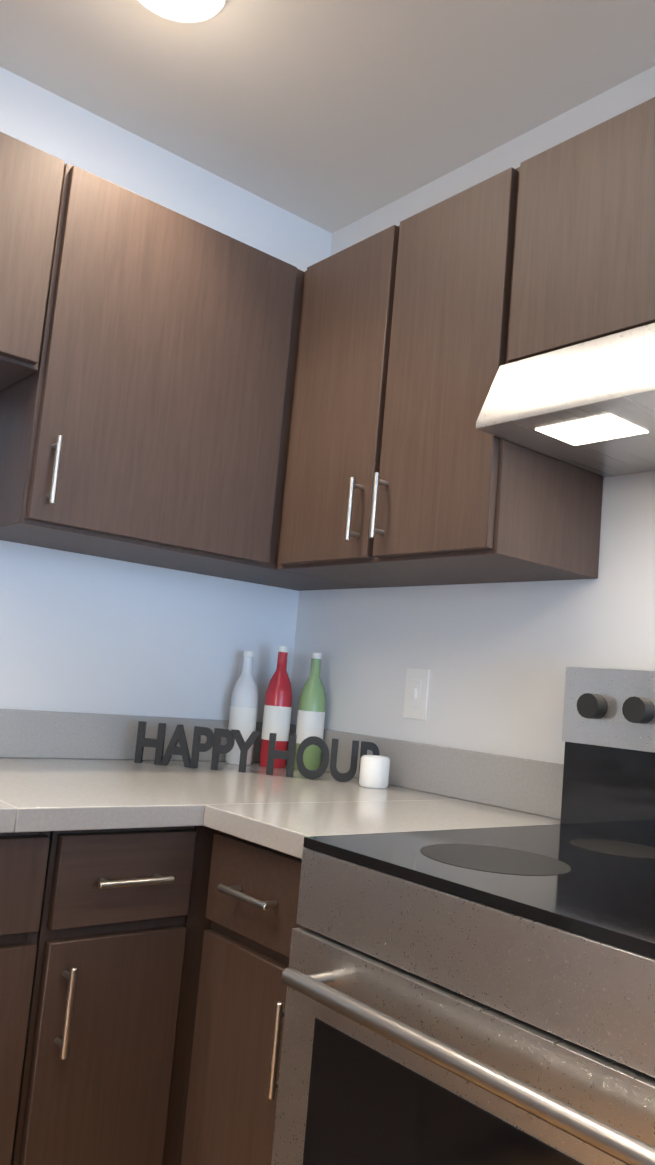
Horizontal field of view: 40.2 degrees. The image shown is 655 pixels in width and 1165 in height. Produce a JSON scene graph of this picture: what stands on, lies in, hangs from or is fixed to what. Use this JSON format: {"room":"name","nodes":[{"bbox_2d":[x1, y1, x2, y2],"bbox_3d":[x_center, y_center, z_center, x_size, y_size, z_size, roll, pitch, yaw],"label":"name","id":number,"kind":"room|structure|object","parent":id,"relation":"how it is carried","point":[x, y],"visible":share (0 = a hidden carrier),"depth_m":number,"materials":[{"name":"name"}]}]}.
{"room":"kitchen","nodes":[
{"label":"kitchen","id":0,"kind":"room"},
{"bbox_2d":[0,67,331,721],"bbox_3d":[-2.424,-0.225,0.586,6.200,2.410,0.100,10,-8,-39],"label":"wall","id":1,"kind":"structure","parent":0,"point":[81,633],"depth_m":2.14,"materials":[{"name":"white paint"}]},
{"bbox_2d":[0,132,64,390],"bbox_3d":[-0.934,-0.662,1.533,0.860,0.420,0.356,10,-8,-39],"label":"upper cabinet","id":2,"kind":"object","parent":1,"relation":"attached to","point":[31,179],"visible":1,"depth_m":1.66,"materials":[{"name":"brown wood"}]},
{"bbox_2d":[0,163,372,590],"bbox_3d":[-0.275,-0.396,2.066,0.890,0.710,0.356,10,-8,-39],"label":"upper cabinet","id":3,"kind":"object","parent":1,"relation":"attached to","point":[145,412],"visible":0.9,"depth_m":1.83,"materials":[{"name":"brown wood"}]},
{"bbox_2d":[0,0,654,232],"bbox_3d":[0.135,-1.591,-2.240,6.200,0.100,7.800,10,-8,-39],"label":"ceiling","id":4,"kind":"structure","parent":0,"point":[331,116],"depth_m":1.91,"materials":[{"name":"white paint"}]},
{"bbox_2d":[137,0,227,22],"bbox_3d":[-0.282,-1.123,1.677,0.196,0.011,0.196,10,-8,-39],"label":"recessed light","id":5,"kind":"object","parent":4,"relation":"in","point":[189,11],"visible":1,"depth_m":1.73,"materials":[{"name":"white"}]},
{"bbox_2d":[290,66,654,763],"bbox_3d":[2.364,0.077,-0.470,0.100,2.410,7.600,10,-8,-39],"label":"wall","id":6,"kind":"structure","parent":0,"point":[496,660],"depth_m":1.92,"materials":[{"name":"white paint"}]},
{"bbox_2d":[403,668,429,719],"bbox_3d":[0.201,0.255,2.044,0.012,0.114,0.070,10,-8,-39],"label":"light switch","id":7,"kind":"object","parent":6,"relation":"attached to","point":[416,694],"visible":1,"depth_m":2.04,"materials":[{"name":"white plastic"}]},
{"bbox_2d":[277,167,602,587],"bbox_3d":[0.213,-0.373,1.892,0.356,0.710,0.636,10,-8,-39],"label":"upper cabinet","id":8,"kind":"object","parent":6,"relation":"attached to","point":[402,470],"visible":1,"depth_m":1.72,"materials":[{"name":"brown wood"}]},
{"bbox_2d":[507,97,654,362],"bbox_3d":[0.672,-0.556,1.371,0.356,0.385,0.758,10,-8,-39],"label":"upper cabinet","id":9,"kind":"object","parent":6,"relation":"attached to","point":[584,264],"visible":0.71,"depth_m":1.45,"materials":[{"name":"brown wood"}]},
{"bbox_2d":[476,323,654,476],"bbox_3d":[0.640,-0.303,1.333,0.382,0.128,0.754,10,-8,-39],"label":"range hood","id":10,"kind":"object","parent":9,"relation":"attached to","point":[589,405],"visible":0.98,"depth_m":1.42,"materials":[{"name":"silver metal"}]},
{"bbox_3d":[-0.081,0.852,-2.519,6.200,0.185,7.800,10,-8,-39],"label":"floor","id":11,"kind":"structure","parent":0,"visible":0},
{"bbox_2d":[0,831,50,1164],"bbox_3d":[-0.961,0.712,1.256,0.864,0.793,0.662,10,-8,-39],"label":"base cabinet","id":12,"kind":"object","parent":11,"relation":"on","point":[23,860],"visible":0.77,"depth_m":1.30,"materials":[{"name":"brown wood"}]},
{"bbox_2d":[11,826,195,1164],"bbox_3d":[-0.531,0.790,1.608,0.252,0.793,0.662,10,-8,-39],"label":"base cabinet","id":13,"kind":"object","parent":11,"relation":"on","point":[99,1052],"visible":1,"depth_m":1.39,"materials":[{"name":"brown wood"}]},
{"bbox_2d":[162,826,219,1164],"bbox_3d":[-0.207,0.853,1.908,0.636,0.793,0.607,10,-8,-39],"label":"base cabinet","id":14,"kind":"object","parent":11,"relation":"on","point":[197,922],"depth_m":1.50,"materials":[{"name":"brown wood"}]},
{"bbox_2d":[181,832,302,1164],"bbox_3d":[0.092,0.836,1.526,0.662,0.793,0.302,10,-8,-39],"label":"base cabinet","id":15,"kind":"object","parent":11,"relation":"on","point":[252,902],"visible":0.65,"depth_m":1.37,"materials":[{"name":"brown wood"}]},
{"bbox_2d":[271,667,654,1164],"bbox_3d":[0.415,0.654,1.109,0.736,1.114,0.756,10,-8,-39],"label":"range","id":16,"kind":"object","parent":11,"relation":"on","point":[479,996],"visible":1,"depth_m":1.04,"materials":[{"name":"silver metal"}]},
{"bbox_3d":[0.442,0.664,-0.244,2.367,0.793,0.805,10,-8,-39],"label":"base cabinet","id":17,"kind":"object","parent":11,"relation":"on","visible":0},
{"bbox_2d":[0,709,374,832],"bbox_3d":[-0.991,0.344,1.240,2.819,0.349,0.672,10,-8,-39],"label":"countertop","id":18,"kind":"structure","parent":17,"relation":"on","point":[66,771],"depth_m":1.76,"materials":[{"name":"stone"}]},
{"bbox_2d":[225,651,257,764],"bbox_3d":[-0.210,0.312,2.242,0.069,0.280,0.069,10,-8,-39],"label":"bottle","id":19,"kind":"object","parent":18,"relation":"on","point":[243,709],"visible":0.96,"depth_m":2.21,"materials":[{"name":"white glass"}]},
{"bbox_2d":[259,646,291,767],"bbox_3d":[-0.124,0.309,2.241,0.069,0.300,0.069,10,-8,-39],"label":"bottle","id":20,"kind":"object","parent":18,"relation":"on","point":[277,709],"visible":0.94,"depth_m":2.21,"materials":[{"name":"red glass"}]},
{"bbox_2d":[294,653,325,769],"bbox_3d":[-0.040,0.322,2.238,0.069,0.290,0.069,10,-8,-39],"label":"bottle","id":21,"kind":"object","parent":18,"relation":"on","point":[311,711],"visible":0.73,"depth_m":2.21,"materials":[{"name":"green glass"}]},
{"bbox_2d":[200,729,563,858],"bbox_3d":[0.145,0.374,1.567,0.659,0.137,0.268,10,-8,-39],"label":"countertop","id":22,"kind":"structure","parent":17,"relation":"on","point":[430,787],"depth_m":1.74,"materials":[{"name":"stone"}]},
{"bbox_2d":[134,721,379,782],"bbox_3d":[-0.151,0.386,2.023,0.565,0.094,0.018,5,-7,1],"label":"sign","id":23,"kind":"object","parent":22,"relation":"on","point":[231,736],"visible":0.85,"depth_m":2.02,"materials":[{"name":"black"}]},
{"bbox_2d":[359,755,389,788],"bbox_3d":[0.104,0.417,1.970,0.066,0.066,0.065,10,-8,-39],"label":"candle","id":24,"kind":"object","parent":22,"relation":"on","point":[374,771],"visible":0.96,"depth_m":1.94,"materials":[{"name":"white wax"}]}
]}

